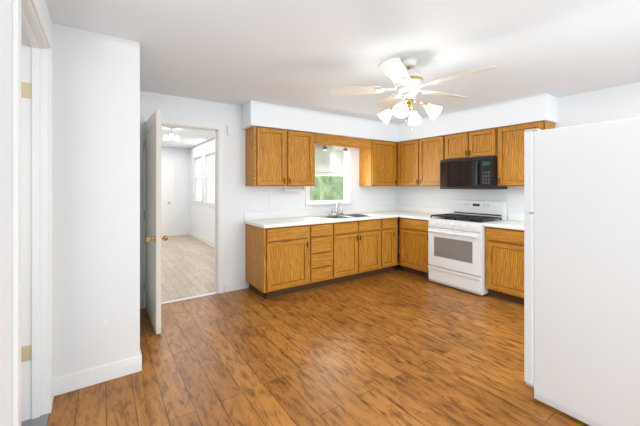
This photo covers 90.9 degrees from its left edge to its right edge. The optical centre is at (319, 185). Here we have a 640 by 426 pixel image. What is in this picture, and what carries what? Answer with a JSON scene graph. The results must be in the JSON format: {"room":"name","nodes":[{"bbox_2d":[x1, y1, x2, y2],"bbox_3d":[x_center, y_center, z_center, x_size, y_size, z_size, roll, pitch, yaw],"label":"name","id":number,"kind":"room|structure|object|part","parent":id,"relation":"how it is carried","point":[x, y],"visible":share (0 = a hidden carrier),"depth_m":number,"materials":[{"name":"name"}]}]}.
{"room":"kitchen","nodes":[
{"label":"kitchen","id":0,"kind":"room"},
{"bbox_2d":[0,0,51,425],"bbox_3d":[-0.584,0.154,0.265,0.120,2.440,7.000,0,0,-35],"label":"wall","id":1,"kind":"structure","parent":0,"point":[5,212],"depth_m":1.08,"materials":[{"name":"paint"}]},
{"bbox_2d":[12,0,52,425],"bbox_3d":[-1.446,0.239,1.511,0.152,2.269,0.978,0,0,-35],"label":"door frame","id":2,"kind":"structure","parent":1,"relation":"attached to","point":[32,220],"depth_m":1.84,"materials":[{"name":"white wood"}]},
{"bbox_3d":[-1.712,0.209,1.824,0.058,1.625,0.012,0,0,-35],"label":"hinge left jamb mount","id":3,"kind":"part","parent":2,"relation":"part of","materials":[{"name":"white wood"}]},
{"bbox_2d":[52,23,139,377],"bbox_3d":[-1.933,0.154,2.761,0.500,2.440,1.360,0,0,-35],"label":"wall","id":4,"kind":"structure","parent":0,"point":[96,180],"depth_m":2.19,"materials":[{"name":"paint"}]},
{"bbox_2d":[53,356,138,398],"bbox_3d":[-1.546,1.317,2.183,0.480,0.115,0.030,0,0,-35],"label":"baseboard","id":5,"kind":"structure","parent":4,"relation":"attached to","point":[86,378],"depth_m":2.18,"materials":[{"name":"white wood"}]},
{"bbox_2d":[139,350,141,370],"bbox_3d":[-1.707,1.317,2.909,0.040,0.115,1.372,0,0,-35],"label":"baseboard","id":6,"kind":"structure","parent":4,"relation":"attached to","point":[140,356],"depth_m":2.34,"materials":[{"name":"white wood"}]},
{"bbox_2d":[161,147,189,230],"bbox_3d":[-5.177,0.154,7.982,3.520,2.440,0.120,0,0,-35],"label":"wall","id":7,"kind":"structure","parent":0,"point":[180,157],"depth_m":8.81,"materials":[{"name":"paint"}]},
{"bbox_2d":[161,159,174,236],"bbox_3d":[-4.393,0.324,8.396,0.960,2.100,0.085,0,0,-35],"label":"door","id":8,"kind":"structure","parent":7,"relation":"in","point":[167,197],"depth_m":8.59,"materials":[{"name":"white wood"}]},
{"bbox_2d":[175,230,188,235],"bbox_3d":[-3.881,1.317,8.798,0.380,0.115,0.012,0,0,-35],"label":"baseboard","id":9,"kind":"structure","parent":7,"relation":"attached to","point":[177,233],"depth_m":8.80,"materials":[{"name":"white wood"}]},
{"bbox_2d":[190,138,214,242],"bbox_3d":[-2.179,0.154,6.846,0.120,2.440,5.400,0,0,-35],"label":"wall","id":10,"kind":"structure","parent":0,"point":[202,220],"depth_m":7.79,"materials":[{"name":"paint"}]},
{"bbox_2d":[189,230,214,247],"bbox_3d":[-2.200,1.317,6.758,0.015,0.115,5.280,0,0,-35],"label":"baseboard","id":11,"kind":"structure","parent":10,"relation":"attached to","point":[201,238],"depth_m":7.75,"materials":[{"name":"white wood"}]},
{"bbox_2d":[193,149,214,207],"bbox_3d":[-2.821,-0.171,7.714,0.110,1.290,2.060,0,0,-35],"label":"window","id":12,"kind":"structure","parent":10,"relation":"in","point":[210,178],"depth_m":7.56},
{"bbox_2d":[140,91,395,287],"bbox_3d":[-1.037,0.154,4.279,6.120,2.440,0.120,0,0,-35],"label":"wall","id":13,"kind":"structure","parent":0,"point":[240,198],"depth_m":4.16,"materials":[{"name":"paint"}]},
{"bbox_2d":[144,110,167,333],"bbox_3d":[-1.722,0.331,3.241,0.185,2.070,0.822,0,0,-35],"label":"door leaf","id":14,"kind":"structure","parent":13,"relation":"in","point":[152,217],"depth_m":3.04,"materials":[{"name":"paint"}]},
{"bbox_2d":[140,115,223,308],"bbox_3d":[-1.679,0.292,3.836,0.968,2.164,0.152,0,0,-35],"label":"door frame","id":15,"kind":"structure","parent":13,"relation":"attached to","point":[218,129],"depth_m":4.02,"materials":[{"name":"white wood"}]},
{"bbox_2d":[227,125,232,135],"bbox_3d":[-1.169,-0.721,4.093,0.070,0.130,0.031,0,0,-35],"label":"door chime","id":16,"kind":"object","parent":13,"relation":"attached to","point":[229,130],"visible":1,"depth_m":4.08,"materials":[{"name":"white plastic"}]},
{"bbox_2d":[224,280,244,292],"bbox_3d":[-1.119,1.317,4.143,0.280,0.115,0.012,0,0,-35],"label":"baseboard","id":17,"kind":"structure","parent":13,"relation":"attached to","point":[232,286],"depth_m":4.13,"materials":[{"name":"white wood"}]},
{"bbox_2d":[104,194,431,322],"bbox_3d":[-0.052,0.552,4.055,4.509,0.827,1.364,0,0,-35],"label":"outlet plates","id":18,"kind":"object","parent":13,"relation":"attached to","point":[272,202],"visible":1,"depth_m":4.45,"materials":[{"name":"white plastic"}]},
{"bbox_2d":[245,126,314,185],"bbox_3d":[-0.525,-0.379,4.356,0.930,0.761,0.330,0,0,-35],"label":"upper cabinet","id":19,"kind":"object","parent":13,"relation":"attached to","point":[277,157],"visible":1,"depth_m":4.20,"materials":[{"name":"brown wood"}]},
{"bbox_2d":[283,186,304,191],"bbox_3d":[-0.369,0.040,4.474,0.320,0.074,0.080,0,0,-35],"label":"paper towel holder","id":20,"kind":"object","parent":19,"relation":"attached to","point":[285,189],"visible":1,"depth_m":4.46,"materials":[{"name":"white plastic"}]},
{"bbox_2d":[305,144,352,205],"bbox_3d":[0.139,-0.206,5.049,0.930,1.000,0.120,0,0,-35],"label":"kitchen window","id":21,"kind":"structure","parent":13,"relation":"in","point":[342,164],"depth_m":5.13,"materials":[{"name":"white wood"}]},
{"bbox_2d":[359,140,397,185],"bbox_3d":[1.138,-0.379,5.505,0.902,0.761,0.330,0,0,-35],"label":"upper cabinet","id":22,"kind":"object","parent":13,"relation":"attached to","point":[378,163],"visible":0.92,"depth_m":5.30,"materials":[{"name":"brown wood"}]},
{"bbox_2d":[21,235,588,425],"bbox_3d":[-0.582,1.393,3.621,6.120,0.062,12.520,0,0,-35],"label":"floor","id":23,"kind":"structure","parent":0,"point":[397,346],"depth_m":2.48,"materials":[{"name":"brown wood"}]},
{"bbox_2d":[245,224,312,298],"bbox_3d":[-0.560,0.936,4.161,0.649,0.876,0.610,0,0,-35],"label":"base cabinet","id":24,"kind":"object","parent":23,"relation":"on","point":[279,261],"depth_m":3.93,"materials":[{"name":"brown wood"}]},
{"bbox_2d":[244,205,414,227],"bbox_3d":[0.383,0.429,4.790,2.957,0.138,0.649,0,0,-35],"label":"countertop","id":25,"kind":"structure","parent":24,"relation":"on","point":[273,219],"depth_m":4.54,"materials":[{"name":"laminate"}]},
{"bbox_2d":[329,201,344,214],"bbox_3d":[0.313,0.340,4.890,0.265,0.229,0.233,0,0,-35],"label":"faucet","id":26,"kind":"object","parent":25,"relation":"on","point":[337,213],"visible":1,"depth_m":4.95,"materials":[{"name":"silver metal"}]},
{"bbox_2d":[313,213,374,218],"bbox_3d":[0.383,0.542,4.793,0.854,0.174,0.504,0,0,-35],"label":"sink","id":27,"kind":"object","parent":25,"relation":"in","point":[354,215],"visible":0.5,"depth_m":4.86,"materials":[{"name":"silver metal"}]},
{"bbox_2d":[313,223,332,287],"bbox_3d":[-0.149,0.936,4.445,0.388,0.876,0.610,0,0,-35],"label":"base cabinet","id":28,"kind":"object","parent":23,"relation":"on","point":[322,233],"depth_m":4.22,"materials":[{"name":"brown wood"}]},
{"bbox_2d":[333,218,384,283],"bbox_3d":[0.386,0.936,4.815,0.949,0.876,0.610,0,0,-35],"label":"base cabinet","id":29,"kind":"object","parent":23,"relation":"on","point":[358,246],"depth_m":4.58,"materials":[{"name":"brown wood"}]},
{"bbox_2d":[385,217,396,271],"bbox_3d":[0.896,0.936,5.167,0.327,0.876,0.610,0,0,-35],"label":"base cabinet","id":30,"kind":"object","parent":23,"relation":"on","point":[390,223],"depth_m":4.97,"materials":[{"name":"brown wood"}]},
{"bbox_2d":[397,217,399,264],"bbox_3d":[1.277,0.936,5.431,0.759,0.876,0.610,0,0,-35],"label":"base cabinet","id":31,"kind":"object","parent":23,"relation":"on","point":[398,255],"depth_m":5.07,"materials":[{"name":"brown wood"}]},
{"bbox_2d":[400,217,428,277],"bbox_3d":[1.676,0.936,4.967,0.629,0.876,0.610,0,0,-35],"label":"base cabinet","id":32,"kind":"object","parent":23,"relation":"on","point":[413,246],"visible":0.58,"depth_m":4.81,"materials":[{"name":"brown wood"}]},
{"bbox_2d":[399,207,451,219],"bbox_3d":[1.680,0.429,4.946,0.647,0.138,0.570,0,0,-35],"label":"countertop","id":33,"kind":"structure","parent":32,"relation":"on","point":[422,213],"depth_m":5.16,"materials":[{"name":"laminate"}]},
{"bbox_2d":[428,199,506,295],"bbox_3d":[2.013,0.791,4.365,0.741,1.165,0.761,0,0,-35],"label":"stove","id":34,"kind":"object","parent":23,"relation":"on","point":[456,247],"visible":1,"depth_m":4.20,"materials":[{"name":"white metal"}]},
{"bbox_2d":[485,226,523,304],"bbox_3d":[2.439,0.936,3.862,0.629,0.876,0.540,0,0,-35],"label":"base cabinet","id":35,"kind":"object","parent":23,"relation":"on","point":[504,263],"visible":0.48,"depth_m":3.73,"materials":[{"name":"brown wood"}]},
{"bbox_2d":[484,213,523,229],"bbox_3d":[2.441,0.429,3.857,0.632,0.138,0.550,0,0,-35],"label":"countertop","id":36,"kind":"structure","parent":35,"relation":"on","point":[515,221],"depth_m":3.86,"materials":[{"name":"laminate"}]},
{"bbox_2d":[524,118,639,425],"bbox_3d":[1.841,0.504,1.987,0.760,1.740,0.780,0,0,-35],"label":"refrigerator","id":37,"kind":"object","parent":23,"relation":"on","point":[582,278],"visible":1,"depth_m":1.80,"materials":[{"name":"white metal"}]},
{"bbox_2d":[241,100,396,141],"bbox_3d":[0.277,-0.913,4.911,3.000,0.305,0.335,0,0,-35],"label":"soffit","id":38,"kind":"structure","parent":0,"point":[253,113],"depth_m":4.44,"materials":[{"name":"paint"}]},
{"bbox_2d":[323,146,347,151],"bbox_3d":[0.240,-0.651,4.894,0.472,0.217,0.072,0,0,-35],"label":"light","id":39,"kind":"object","parent":38,"relation":"attached to","point":[344,149],"visible":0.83,"depth_m":4.98,"materials":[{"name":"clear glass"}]},
{"bbox_2d":[315,133,370,148],"bbox_3d":[0.378,-0.680,4.839,1.099,0.158,0.019,0,0,-35],"label":"valance","id":40,"kind":"object","parent":38,"relation":"attached to","point":[333,140],"visible":1,"depth_m":4.80,"materials":[{"name":"brown wood"}]},
{"bbox_2d":[45,0,639,147],"bbox_3d":[-0.664,-1.091,3.564,6.320,0.050,12.520,0,0,-35],"label":"ceiling","id":41,"kind":"structure","parent":0,"point":[306,54],"depth_m":2.41,"materials":[{"name":"paint"}]},
{"bbox_2d":[163,127,179,140],"bbox_3d":[-2.639,-0.947,5.629,0.286,0.238,0.279,0,0,-35],"label":"light","id":42,"kind":"object","parent":41,"relation":"attached to","point":[171,136],"visible":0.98,"depth_m":5.63,"materials":[{"name":"white metal"}]},
{"bbox_2d":[329,57,496,130],"bbox_3d":[0.791,-0.767,2.667,1.275,0.598,1.281,0,0,-35],"label":"ceiling fan","id":43,"kind":"object","parent":41,"relation":"hanging from","point":[405,76],"visible":1,"depth_m":2.61,"materials":[{"name":"white metal"}]},
{"bbox_2d":[397,93,557,142],"bbox_3d":[2.109,-0.913,4.605,0.335,0.305,2.190,0,0,-35],"label":"soffit","id":44,"kind":"structure","parent":0,"point":[536,108],"depth_m":4.16,"materials":[{"name":"paint"}]},
{"bbox_2d":[396,82,639,253],"bbox_3d":[3.455,0.154,3.057,0.120,2.440,7.000,0,0,-35],"label":"wall","id":45,"kind":"structure","parent":0,"point":[620,102],"depth_m":3.75,"materials":[{"name":"paint"}]},
{"bbox_2d":[398,135,444,185],"bbox_3d":[1.714,-0.379,5.175,0.330,0.761,0.910,0,0,-35],"label":"upper cabinet","id":46,"kind":"object","parent":45,"relation":"attached to","point":[419,162],"visible":0.9,"depth_m":5.05,"materials":[{"name":"brown wood"}]},
{"bbox_2d":[445,128,496,159],"bbox_3d":[2.191,-0.575,4.485,0.330,0.368,0.756,0,0,-35],"label":"upper cabinet","id":47,"kind":"object","parent":45,"relation":"attached to","point":[479,143],"visible":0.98,"depth_m":4.37,"materials":[{"name":"brown wood"}]},
{"bbox_2d":[440,156,507,188],"bbox_3d":[2.141,-0.171,4.451,0.450,0.430,0.756,0,0,-35],"label":"microwave","id":48,"kind":"object","parent":47,"relation":"attached to","point":[472,173],"visible":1,"depth_m":4.28,"materials":[{"name":"black plastic"}]},
{"bbox_2d":[497,121,554,185],"bbox_3d":[2.562,-0.379,3.947,0.330,0.761,0.540,0,0,-35],"label":"upper cabinet","id":49,"kind":"object","parent":45,"relation":"attached to","point":[510,155],"visible":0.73,"depth_m":3.94,"materials":[{"name":"brown wood"}]},
{"label":"outside","id":50,"kind":"structure","parent":0,"visible":0},
{"bbox_3d":[-0.559,1.699,12.013,8.300,0.050,11.700,0,0,-35],"label":"lawn","id":51,"kind":"structure","parent":50,"visible":0},
{"bbox_2d":[310,148,343,200],"bbox_3d":[0.292,-0.376,12.092,7.574,5.115,2.344,0,0,-35],"label":"bushes","id":52,"kind":"object","parent":51,"relation":"on","point":[324,188],"visible":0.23,"depth_m":11.11,"materials":[{"name":"green plant"}]}
]}

